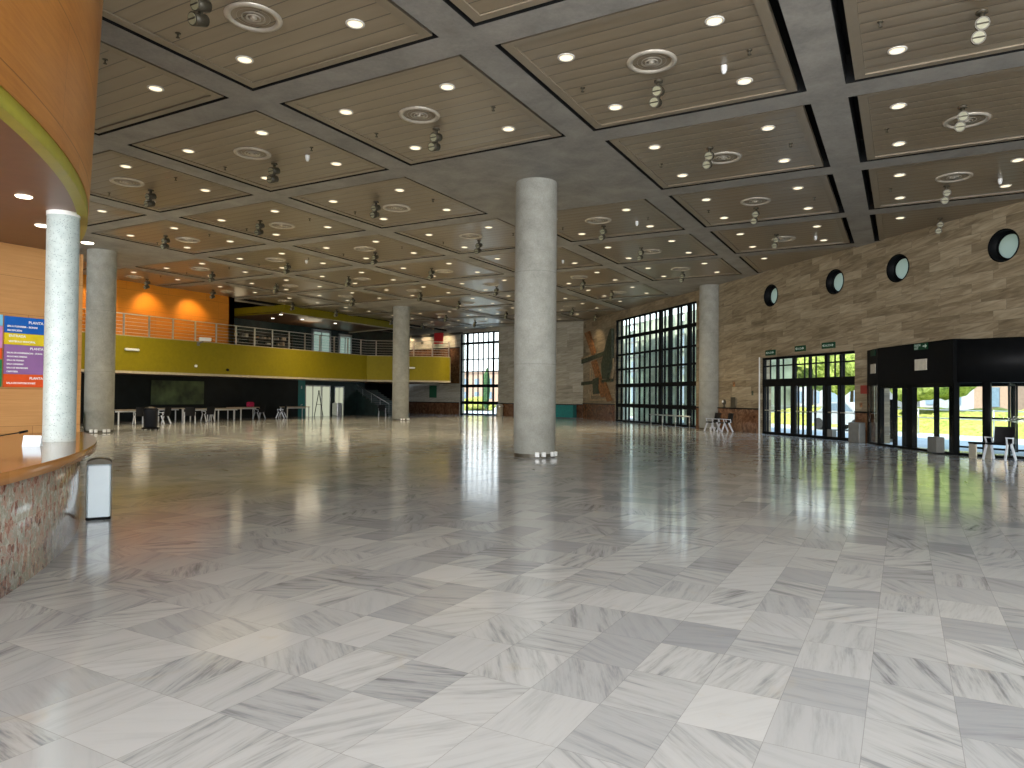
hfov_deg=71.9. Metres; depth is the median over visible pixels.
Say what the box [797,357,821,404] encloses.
leafy tree
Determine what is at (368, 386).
wall
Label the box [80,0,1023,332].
ceiling
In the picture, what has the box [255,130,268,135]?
recessed light
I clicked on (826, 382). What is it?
door
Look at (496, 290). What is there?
ceiling spotlight
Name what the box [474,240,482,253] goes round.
ceiling spotlight
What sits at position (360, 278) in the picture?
ceiling vent
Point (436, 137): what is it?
ceiling spotlight
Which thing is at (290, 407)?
work table
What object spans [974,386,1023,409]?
apartment block
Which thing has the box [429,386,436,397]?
banner
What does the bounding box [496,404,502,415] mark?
litter bin
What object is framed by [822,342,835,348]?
exit sign
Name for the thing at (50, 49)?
curved soffit
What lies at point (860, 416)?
trim
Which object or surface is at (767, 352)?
exit sign
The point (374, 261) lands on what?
ceiling spotlight
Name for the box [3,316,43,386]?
board
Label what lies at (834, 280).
porthole window
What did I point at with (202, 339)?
security camera
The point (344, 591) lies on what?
floor
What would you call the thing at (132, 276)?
ceiling vent
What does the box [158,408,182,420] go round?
work table
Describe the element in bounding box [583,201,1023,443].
wall
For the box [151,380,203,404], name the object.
wall picture
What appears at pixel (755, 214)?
ceiling spotlight
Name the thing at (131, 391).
wall
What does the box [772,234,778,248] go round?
ceiling spotlight
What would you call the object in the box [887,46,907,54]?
recessed light
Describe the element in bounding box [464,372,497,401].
apartment block
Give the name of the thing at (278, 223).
ceiling vent
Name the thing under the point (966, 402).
apartment block
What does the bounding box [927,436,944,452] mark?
box
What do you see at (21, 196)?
recessed light
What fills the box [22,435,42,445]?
card holder
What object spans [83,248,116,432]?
concrete column
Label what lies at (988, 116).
ceiling vent
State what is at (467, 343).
window
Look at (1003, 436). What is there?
chair
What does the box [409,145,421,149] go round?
recessed light
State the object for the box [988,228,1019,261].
porthole window
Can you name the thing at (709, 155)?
ceiling spotlight
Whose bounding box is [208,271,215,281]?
ceiling spotlight
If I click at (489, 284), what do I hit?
ceiling vent
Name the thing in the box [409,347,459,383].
trim
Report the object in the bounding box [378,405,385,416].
chair
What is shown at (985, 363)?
entrance
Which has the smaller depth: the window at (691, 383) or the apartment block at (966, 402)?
the window at (691, 383)
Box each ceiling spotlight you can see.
[143,279,149,288]
[144,189,156,206]
[160,235,169,248]
[187,0,211,26]
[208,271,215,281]
[210,290,215,298]
[254,220,264,234]
[267,163,279,182]
[273,283,278,292]
[283,263,290,273]
[345,276,351,286]
[350,298,354,305]
[370,201,380,217]
[371,252,378,264]
[417,292,422,300]
[428,127,442,151]
[428,268,434,278]
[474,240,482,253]
[493,286,498,295]
[580,279,585,289]
[598,225,606,240]
[609,290,613,299]
[637,247,643,260]
[649,79,664,107]
[679,272,684,282]
[702,147,714,168]
[750,207,759,223]
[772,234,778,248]
[935,218,943,233]
[941,185,950,203]
[954,105,968,131]
[971,9,990,44]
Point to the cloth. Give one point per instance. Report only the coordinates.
(248, 404)
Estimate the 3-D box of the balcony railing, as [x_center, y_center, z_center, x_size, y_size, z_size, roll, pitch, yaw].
[-14.362,-2.767,42.807,3.781,1.126,26.577,0,-1,39]
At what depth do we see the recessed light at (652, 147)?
16.39 m
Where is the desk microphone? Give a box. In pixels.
[0,430,27,435]
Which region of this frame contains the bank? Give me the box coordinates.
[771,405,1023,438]
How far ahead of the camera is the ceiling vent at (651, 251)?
28.01 m
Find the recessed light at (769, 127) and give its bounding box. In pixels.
[761,125,774,130]
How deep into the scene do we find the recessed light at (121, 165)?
18.10 m
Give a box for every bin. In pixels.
[85,457,111,520]
[141,407,158,429]
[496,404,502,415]
[848,422,864,442]
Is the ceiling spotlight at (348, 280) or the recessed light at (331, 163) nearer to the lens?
the recessed light at (331, 163)
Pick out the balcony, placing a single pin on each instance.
(156, 356)
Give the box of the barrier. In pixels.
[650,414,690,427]
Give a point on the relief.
(600, 386)
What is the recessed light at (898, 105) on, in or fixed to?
in the ceiling at (823, 74)
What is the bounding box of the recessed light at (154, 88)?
[147,85,163,91]
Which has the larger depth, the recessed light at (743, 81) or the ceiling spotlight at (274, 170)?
the ceiling spotlight at (274, 170)
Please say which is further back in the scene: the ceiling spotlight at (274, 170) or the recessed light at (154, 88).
the ceiling spotlight at (274, 170)
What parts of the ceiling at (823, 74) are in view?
plank panel, plank panel, plank panel, plank panel, plank panel, plank panel, plank panel, plank panel, plank panel, plank panel, plank panel, plank panel, plank panel, plank panel, plank panel, plank panel, plank panel, plank panel, plank panel, plank panel, plank panel, plank panel, plank panel, plank panel, plank panel, plank panel, plank panel, plank panel, plank panel, plank panel, plank panel, plank panel, plank panel, plank panel, plank panel, plank panel, plank panel, plank panel, plank panel, plank panel, plank panel, plank panel, plank panel, plank panel, plank panel, plank panel, plank panel, plank panel, plank panel, plank panel, plank panel, plank panel, plank panel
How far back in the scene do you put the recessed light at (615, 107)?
14.15 m
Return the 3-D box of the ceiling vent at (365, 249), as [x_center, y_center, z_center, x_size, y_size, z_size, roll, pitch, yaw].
[-5.851,-5.409,28.057,0.860,0.148,0.860,0,-1,29]
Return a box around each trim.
[234,305,392,332]
[298,380,304,416]
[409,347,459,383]
[409,401,458,413]
[410,332,462,337]
[498,403,582,417]
[582,403,614,420]
[695,406,758,433]
[854,411,874,442]
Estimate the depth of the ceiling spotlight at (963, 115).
13.93 m
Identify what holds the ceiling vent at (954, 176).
in the ceiling at (823, 74)
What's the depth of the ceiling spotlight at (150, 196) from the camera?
20.16 m
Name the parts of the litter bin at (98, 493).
domed lid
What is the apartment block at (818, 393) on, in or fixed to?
on the pavement
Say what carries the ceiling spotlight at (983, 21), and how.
hanging from the ceiling at (823, 74)
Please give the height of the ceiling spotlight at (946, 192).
0.513 m
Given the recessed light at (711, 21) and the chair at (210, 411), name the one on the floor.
the chair at (210, 411)
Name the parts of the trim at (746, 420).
cap rail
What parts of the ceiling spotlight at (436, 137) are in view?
stem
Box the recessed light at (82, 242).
[81,241,93,244]
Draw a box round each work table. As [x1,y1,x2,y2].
[114,409,142,424]
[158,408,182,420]
[181,408,216,421]
[211,408,242,420]
[226,407,259,418]
[280,406,308,417]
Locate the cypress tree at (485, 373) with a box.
[484,368,489,410]
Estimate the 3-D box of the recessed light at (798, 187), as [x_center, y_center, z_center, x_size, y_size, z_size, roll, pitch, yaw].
[7.888,-5.402,19.483,0.300,0.014,0.300,0,-1,29]
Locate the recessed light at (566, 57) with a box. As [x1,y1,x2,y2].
[558,53,574,61]
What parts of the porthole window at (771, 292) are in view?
glass pane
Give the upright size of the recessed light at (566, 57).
0.014 m
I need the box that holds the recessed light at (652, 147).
[648,145,660,149]
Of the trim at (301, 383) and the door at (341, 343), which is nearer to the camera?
the trim at (301, 383)
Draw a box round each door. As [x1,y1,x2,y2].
[305,385,330,415]
[311,329,330,351]
[334,386,343,414]
[338,334,351,353]
[759,351,854,440]
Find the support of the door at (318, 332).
in the wall at (370, 335)
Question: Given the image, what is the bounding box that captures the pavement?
[464,408,1023,455]
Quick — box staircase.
[356,384,391,415]
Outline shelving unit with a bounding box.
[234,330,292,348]
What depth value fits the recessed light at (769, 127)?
15.18 m
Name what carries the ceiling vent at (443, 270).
in the ceiling at (823, 74)
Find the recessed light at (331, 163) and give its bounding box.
[330,162,341,165]
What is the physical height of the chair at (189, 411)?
0.903 m
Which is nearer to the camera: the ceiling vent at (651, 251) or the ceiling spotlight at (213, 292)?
the ceiling vent at (651, 251)
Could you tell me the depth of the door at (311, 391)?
53.80 m
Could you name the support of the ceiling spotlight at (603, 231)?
hanging from the ceiling at (823, 74)
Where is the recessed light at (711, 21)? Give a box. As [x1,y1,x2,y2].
[705,16,724,26]
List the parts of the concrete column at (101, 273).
dark skirting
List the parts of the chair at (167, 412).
backrest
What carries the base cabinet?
on the floor
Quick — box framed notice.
[731,397,734,406]
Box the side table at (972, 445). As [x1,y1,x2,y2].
[968,442,991,458]
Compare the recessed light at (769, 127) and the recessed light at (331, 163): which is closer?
the recessed light at (769, 127)
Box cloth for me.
[246,402,253,406]
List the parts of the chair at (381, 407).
backrest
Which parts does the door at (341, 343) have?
lit pane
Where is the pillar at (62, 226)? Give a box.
[42,209,80,441]
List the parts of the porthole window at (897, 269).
glass pane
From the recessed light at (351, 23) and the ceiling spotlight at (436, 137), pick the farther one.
the ceiling spotlight at (436, 137)
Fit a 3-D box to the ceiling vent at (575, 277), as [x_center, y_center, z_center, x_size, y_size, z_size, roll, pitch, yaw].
[3.258,-5.219,34.237,0.860,0.148,0.860,0,-1,29]
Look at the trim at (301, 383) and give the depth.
52.30 m
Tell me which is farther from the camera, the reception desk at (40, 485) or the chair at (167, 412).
the chair at (167, 412)
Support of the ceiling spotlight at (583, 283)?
hanging from the ceiling at (823, 74)
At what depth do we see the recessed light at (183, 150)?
16.93 m
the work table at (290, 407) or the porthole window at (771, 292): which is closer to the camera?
the porthole window at (771, 292)
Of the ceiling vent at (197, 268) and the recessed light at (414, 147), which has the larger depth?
the ceiling vent at (197, 268)
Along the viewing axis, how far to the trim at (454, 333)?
63.91 m
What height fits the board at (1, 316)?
1.040 m
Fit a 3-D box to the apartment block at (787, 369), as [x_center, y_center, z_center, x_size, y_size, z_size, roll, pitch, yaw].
[15.347,-0.962,57.386,6.400,7.550,15.400,1,-1,-16]
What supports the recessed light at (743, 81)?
in the ceiling at (823, 74)
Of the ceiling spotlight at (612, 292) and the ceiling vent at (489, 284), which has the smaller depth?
the ceiling vent at (489, 284)
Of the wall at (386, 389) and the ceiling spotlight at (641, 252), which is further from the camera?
the wall at (386, 389)
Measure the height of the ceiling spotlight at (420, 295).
0.513 m
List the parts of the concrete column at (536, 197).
dark skirting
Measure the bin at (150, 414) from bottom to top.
1.030 m
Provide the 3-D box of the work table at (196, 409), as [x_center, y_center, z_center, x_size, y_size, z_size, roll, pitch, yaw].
[-18.383,1.809,41.491,0.800,0.760,1.800,0,-1,29]
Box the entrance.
[867,337,1023,458]
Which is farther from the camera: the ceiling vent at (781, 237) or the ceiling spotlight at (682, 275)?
the ceiling spotlight at (682, 275)
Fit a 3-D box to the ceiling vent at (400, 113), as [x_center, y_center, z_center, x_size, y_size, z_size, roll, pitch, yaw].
[-1.924,-5.616,14.649,0.860,0.148,0.860,0,-1,29]
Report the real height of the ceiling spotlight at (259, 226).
0.513 m
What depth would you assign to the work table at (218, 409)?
43.15 m
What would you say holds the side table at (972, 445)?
on the floor
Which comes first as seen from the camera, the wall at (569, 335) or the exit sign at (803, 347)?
the exit sign at (803, 347)
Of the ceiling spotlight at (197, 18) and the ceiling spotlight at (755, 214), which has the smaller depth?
the ceiling spotlight at (197, 18)
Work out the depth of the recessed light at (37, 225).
9.12 m
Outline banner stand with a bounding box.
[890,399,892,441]
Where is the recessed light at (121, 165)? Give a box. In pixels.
[119,164,131,168]
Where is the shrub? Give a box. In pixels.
[464,396,495,410]
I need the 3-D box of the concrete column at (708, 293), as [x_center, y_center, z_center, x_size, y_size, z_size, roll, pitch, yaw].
[10.180,-1.356,36.237,1.142,7.390,1.118,0,-1,29]
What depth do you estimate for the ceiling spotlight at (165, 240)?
26.00 m
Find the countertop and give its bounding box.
[0,432,96,485]
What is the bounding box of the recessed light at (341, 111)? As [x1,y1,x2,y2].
[338,109,352,114]
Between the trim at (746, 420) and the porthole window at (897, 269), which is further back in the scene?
the trim at (746, 420)
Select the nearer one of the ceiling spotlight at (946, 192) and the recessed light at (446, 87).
the recessed light at (446, 87)
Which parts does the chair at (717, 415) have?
backrest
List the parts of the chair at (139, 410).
backrest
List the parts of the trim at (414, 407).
cap rail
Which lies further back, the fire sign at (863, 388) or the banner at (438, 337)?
the banner at (438, 337)
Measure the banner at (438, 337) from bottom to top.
1.350 m
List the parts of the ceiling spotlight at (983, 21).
stem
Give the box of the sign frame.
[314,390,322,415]
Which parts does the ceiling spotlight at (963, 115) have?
stem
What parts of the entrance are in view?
notice plate, exit plate, sliding door frame, notice plate, exit plate, drum post, drum sill, drum post, drum post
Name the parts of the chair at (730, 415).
backrest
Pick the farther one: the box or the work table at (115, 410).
the work table at (115, 410)
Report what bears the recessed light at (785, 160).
in the ceiling at (823, 74)
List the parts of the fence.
rail, rail, post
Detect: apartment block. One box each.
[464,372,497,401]
[630,321,791,419]
[800,386,919,407]
[920,389,973,409]
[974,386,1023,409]
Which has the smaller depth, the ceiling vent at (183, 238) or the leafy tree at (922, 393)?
the ceiling vent at (183, 238)
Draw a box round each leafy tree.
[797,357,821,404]
[813,355,854,401]
[845,354,854,375]
[890,387,975,408]
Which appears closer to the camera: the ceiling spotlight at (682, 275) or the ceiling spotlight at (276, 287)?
the ceiling spotlight at (682, 275)
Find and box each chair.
[132,407,144,424]
[158,407,171,423]
[183,407,195,423]
[200,406,214,421]
[252,405,265,418]
[276,405,286,417]
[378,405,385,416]
[704,413,720,431]
[716,413,733,432]
[982,426,1016,461]
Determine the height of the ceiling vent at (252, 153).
0.148 m
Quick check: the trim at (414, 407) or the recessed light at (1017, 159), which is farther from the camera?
the trim at (414, 407)
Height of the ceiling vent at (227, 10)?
0.148 m
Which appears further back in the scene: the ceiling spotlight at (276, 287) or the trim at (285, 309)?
the trim at (285, 309)
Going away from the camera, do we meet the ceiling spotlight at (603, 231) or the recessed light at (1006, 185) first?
the recessed light at (1006, 185)
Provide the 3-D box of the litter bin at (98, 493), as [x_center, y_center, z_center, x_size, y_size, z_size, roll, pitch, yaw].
[-5.282,1.332,9.029,0.290,0.770,0.280,1,-1,-29]
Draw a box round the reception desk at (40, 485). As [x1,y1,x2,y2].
[0,432,96,598]
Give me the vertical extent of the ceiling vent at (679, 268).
0.148 m
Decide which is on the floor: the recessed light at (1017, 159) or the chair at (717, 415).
the chair at (717, 415)
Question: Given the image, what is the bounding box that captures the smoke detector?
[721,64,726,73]
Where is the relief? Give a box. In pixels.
[581,329,613,401]
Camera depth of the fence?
32.43 m
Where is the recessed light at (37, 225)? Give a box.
[35,224,45,227]
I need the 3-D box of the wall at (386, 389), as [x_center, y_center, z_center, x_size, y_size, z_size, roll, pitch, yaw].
[-11.207,1.300,63.713,2.600,2.700,0.200,0,-1,29]
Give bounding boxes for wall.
[0,242,82,433]
[80,373,364,422]
[82,274,234,343]
[234,318,392,355]
[365,383,377,389]
[378,384,391,399]
[409,321,583,414]
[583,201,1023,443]
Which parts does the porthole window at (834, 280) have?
glass pane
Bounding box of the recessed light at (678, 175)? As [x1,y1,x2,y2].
[677,174,687,177]
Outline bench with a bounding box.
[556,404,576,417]
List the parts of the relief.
rail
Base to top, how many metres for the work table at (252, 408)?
0.760 m
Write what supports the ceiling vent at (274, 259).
in the ceiling at (823, 74)
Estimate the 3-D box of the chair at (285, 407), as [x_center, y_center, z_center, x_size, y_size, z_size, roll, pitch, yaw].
[-15.598,1.879,47.866,0.688,0.903,0.575,1,-1,-1]
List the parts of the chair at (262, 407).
backrest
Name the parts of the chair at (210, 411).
backrest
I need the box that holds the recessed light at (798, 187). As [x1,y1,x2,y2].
[792,186,803,189]
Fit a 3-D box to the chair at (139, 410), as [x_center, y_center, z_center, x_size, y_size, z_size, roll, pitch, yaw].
[-19.191,1.642,36.431,0.575,0.903,0.688,1,-1,-40]
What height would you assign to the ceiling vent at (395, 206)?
0.148 m
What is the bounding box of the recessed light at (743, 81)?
[736,77,752,84]
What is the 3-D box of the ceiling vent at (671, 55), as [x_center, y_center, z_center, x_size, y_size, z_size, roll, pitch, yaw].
[2.421,-5.622,12.239,0.860,0.148,0.860,0,-1,29]
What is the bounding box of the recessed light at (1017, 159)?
[1010,158,1023,162]
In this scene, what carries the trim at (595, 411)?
attached to the wall at (952, 288)
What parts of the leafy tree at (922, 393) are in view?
crown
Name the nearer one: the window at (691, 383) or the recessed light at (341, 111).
the recessed light at (341, 111)
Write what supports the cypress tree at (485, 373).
on the pavement
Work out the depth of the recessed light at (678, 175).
18.44 m
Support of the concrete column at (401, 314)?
on the floor
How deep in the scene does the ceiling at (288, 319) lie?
51.96 m
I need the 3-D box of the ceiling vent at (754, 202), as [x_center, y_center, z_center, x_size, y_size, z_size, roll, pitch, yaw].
[7.185,-5.427,20.829,0.860,0.148,0.860,0,-1,29]
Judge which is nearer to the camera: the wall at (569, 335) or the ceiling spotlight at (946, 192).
the ceiling spotlight at (946, 192)
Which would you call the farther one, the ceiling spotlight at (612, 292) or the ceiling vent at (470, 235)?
the ceiling spotlight at (612, 292)
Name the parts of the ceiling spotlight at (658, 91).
stem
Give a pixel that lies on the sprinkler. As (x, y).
(880, 21)
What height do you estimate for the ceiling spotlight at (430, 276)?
0.513 m
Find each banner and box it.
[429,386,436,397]
[434,332,443,343]
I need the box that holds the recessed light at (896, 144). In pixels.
[892,141,905,146]
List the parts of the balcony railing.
post, post, post, post, post, post, rail, rail, rail, rail, rail, post, post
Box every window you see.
[460,331,498,415]
[616,301,695,427]
[764,284,777,306]
[826,269,843,294]
[886,254,908,281]
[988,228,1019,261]
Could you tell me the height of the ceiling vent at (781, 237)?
0.148 m
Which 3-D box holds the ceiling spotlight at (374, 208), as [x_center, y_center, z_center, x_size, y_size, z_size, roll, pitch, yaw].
[-4.113,-5.223,21.253,0.246,0.513,0.281,0,-1,29]
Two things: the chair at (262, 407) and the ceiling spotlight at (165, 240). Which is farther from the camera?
the chair at (262, 407)
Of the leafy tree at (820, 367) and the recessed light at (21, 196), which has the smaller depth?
the recessed light at (21, 196)
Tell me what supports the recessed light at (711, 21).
in the ceiling at (823, 74)
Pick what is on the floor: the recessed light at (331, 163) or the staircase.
the staircase
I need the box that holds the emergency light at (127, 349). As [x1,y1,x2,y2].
[125,348,139,350]
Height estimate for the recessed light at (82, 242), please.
0.014 m
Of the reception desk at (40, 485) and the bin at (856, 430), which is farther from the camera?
the bin at (856, 430)
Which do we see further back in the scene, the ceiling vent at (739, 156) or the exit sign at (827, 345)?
the exit sign at (827, 345)
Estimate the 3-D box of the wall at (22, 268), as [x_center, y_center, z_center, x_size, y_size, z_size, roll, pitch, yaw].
[-11.924,-0.361,2.315,0.300,3.800,20.470,0,-1,29]
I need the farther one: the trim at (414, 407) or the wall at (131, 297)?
the trim at (414, 407)
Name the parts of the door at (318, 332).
lit pane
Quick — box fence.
[771,405,1023,437]
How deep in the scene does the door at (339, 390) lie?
55.89 m
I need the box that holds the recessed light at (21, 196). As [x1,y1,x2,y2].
[15,194,32,198]
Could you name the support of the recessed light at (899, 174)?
in the ceiling at (823, 74)
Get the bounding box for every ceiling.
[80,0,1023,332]
[234,311,385,331]
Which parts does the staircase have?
handrail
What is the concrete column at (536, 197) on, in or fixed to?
on the floor
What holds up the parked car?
on the pavement
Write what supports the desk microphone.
on the reception desk at (40, 485)
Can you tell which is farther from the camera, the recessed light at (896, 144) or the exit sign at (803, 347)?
the exit sign at (803, 347)
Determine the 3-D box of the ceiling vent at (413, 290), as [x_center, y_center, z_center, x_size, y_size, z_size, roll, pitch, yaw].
[-5.433,-5.207,39.056,0.860,0.148,0.860,0,-1,29]
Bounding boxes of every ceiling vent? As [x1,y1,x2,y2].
[109,177,144,186]
[124,275,143,278]
[175,237,199,242]
[190,267,209,270]
[223,2,282,32]
[233,147,270,159]
[265,258,285,261]
[269,222,294,228]
[353,277,370,280]
[354,246,375,251]
[383,204,410,211]
[398,107,439,123]
[406,289,420,291]
[435,269,452,272]
[459,233,481,238]
[483,283,498,285]
[570,276,587,278]
[585,217,610,223]
[627,50,676,73]
[644,249,661,253]
[671,267,689,270]
[705,152,741,163]
[740,197,770,205]
[771,236,795,241]
[935,172,973,182]
[943,112,991,128]
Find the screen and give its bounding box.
[623,310,695,425]
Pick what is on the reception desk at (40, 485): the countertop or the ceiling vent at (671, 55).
the countertop
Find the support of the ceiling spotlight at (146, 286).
hanging from the ceiling at (823, 74)
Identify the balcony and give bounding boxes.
[81,331,450,384]
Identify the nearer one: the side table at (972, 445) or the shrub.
the side table at (972, 445)
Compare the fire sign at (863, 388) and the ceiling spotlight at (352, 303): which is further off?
the ceiling spotlight at (352, 303)
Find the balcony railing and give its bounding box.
[82,308,448,356]
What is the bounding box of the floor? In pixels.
[0,413,1023,767]
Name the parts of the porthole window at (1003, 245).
glass pane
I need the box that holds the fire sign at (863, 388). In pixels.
[860,385,866,393]
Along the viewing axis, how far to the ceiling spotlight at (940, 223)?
22.52 m
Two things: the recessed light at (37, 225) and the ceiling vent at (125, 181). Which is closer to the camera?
the recessed light at (37, 225)
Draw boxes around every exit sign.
[765,350,775,355]
[795,345,805,351]
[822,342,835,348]
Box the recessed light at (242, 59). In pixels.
[235,55,253,63]
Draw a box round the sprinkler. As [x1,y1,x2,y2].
[877,20,882,27]
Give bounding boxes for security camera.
[197,337,211,345]
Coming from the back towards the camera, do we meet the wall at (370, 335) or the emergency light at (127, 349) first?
the wall at (370, 335)
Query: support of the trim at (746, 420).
attached to the wall at (952, 288)
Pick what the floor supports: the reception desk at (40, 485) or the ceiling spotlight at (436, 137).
the reception desk at (40, 485)
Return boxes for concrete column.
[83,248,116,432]
[392,306,409,420]
[513,177,556,457]
[699,284,718,429]
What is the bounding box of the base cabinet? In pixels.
[332,403,341,415]
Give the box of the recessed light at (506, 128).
[502,126,514,131]
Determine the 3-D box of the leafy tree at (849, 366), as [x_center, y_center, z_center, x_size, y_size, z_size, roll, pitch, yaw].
[22.883,-0.752,43.323,4.971,6.766,5.061,0,-1,29]
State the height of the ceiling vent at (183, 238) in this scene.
0.148 m
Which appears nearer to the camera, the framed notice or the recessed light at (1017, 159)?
the recessed light at (1017, 159)
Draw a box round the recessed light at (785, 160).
[778,158,790,162]
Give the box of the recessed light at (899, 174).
[893,173,905,176]
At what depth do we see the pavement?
30.62 m
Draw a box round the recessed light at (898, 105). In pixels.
[890,103,906,109]
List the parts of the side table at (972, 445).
panel, panel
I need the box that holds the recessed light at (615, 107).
[608,104,622,110]
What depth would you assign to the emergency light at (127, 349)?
35.05 m
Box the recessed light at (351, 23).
[345,19,364,28]
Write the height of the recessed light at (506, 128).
0.014 m
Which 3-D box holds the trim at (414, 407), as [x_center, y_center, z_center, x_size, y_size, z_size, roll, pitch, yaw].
[-8.880,2.165,65.410,10.980,1.070,0.070,0,-1,40]
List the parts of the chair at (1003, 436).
leg, leg, seat, backrest, leg, leg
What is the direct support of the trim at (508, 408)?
attached to the wall at (569, 335)
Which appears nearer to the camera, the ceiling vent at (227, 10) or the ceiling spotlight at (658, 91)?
the ceiling vent at (227, 10)
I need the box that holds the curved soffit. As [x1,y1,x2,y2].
[0,0,102,249]
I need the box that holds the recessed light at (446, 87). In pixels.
[439,83,454,90]
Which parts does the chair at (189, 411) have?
backrest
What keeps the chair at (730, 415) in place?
on the floor
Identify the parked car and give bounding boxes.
[812,402,854,428]
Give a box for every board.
[0,315,2,386]
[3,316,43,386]
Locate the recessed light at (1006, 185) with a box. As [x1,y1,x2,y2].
[999,184,1011,187]
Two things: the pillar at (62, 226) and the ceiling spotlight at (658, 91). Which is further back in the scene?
the ceiling spotlight at (658, 91)
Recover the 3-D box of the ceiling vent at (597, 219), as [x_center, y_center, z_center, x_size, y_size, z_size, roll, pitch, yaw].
[2.840,-5.421,23.238,0.860,0.148,0.860,0,-1,29]
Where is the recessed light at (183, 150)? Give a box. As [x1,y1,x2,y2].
[182,149,194,152]
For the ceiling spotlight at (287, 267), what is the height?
0.513 m
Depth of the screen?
47.38 m

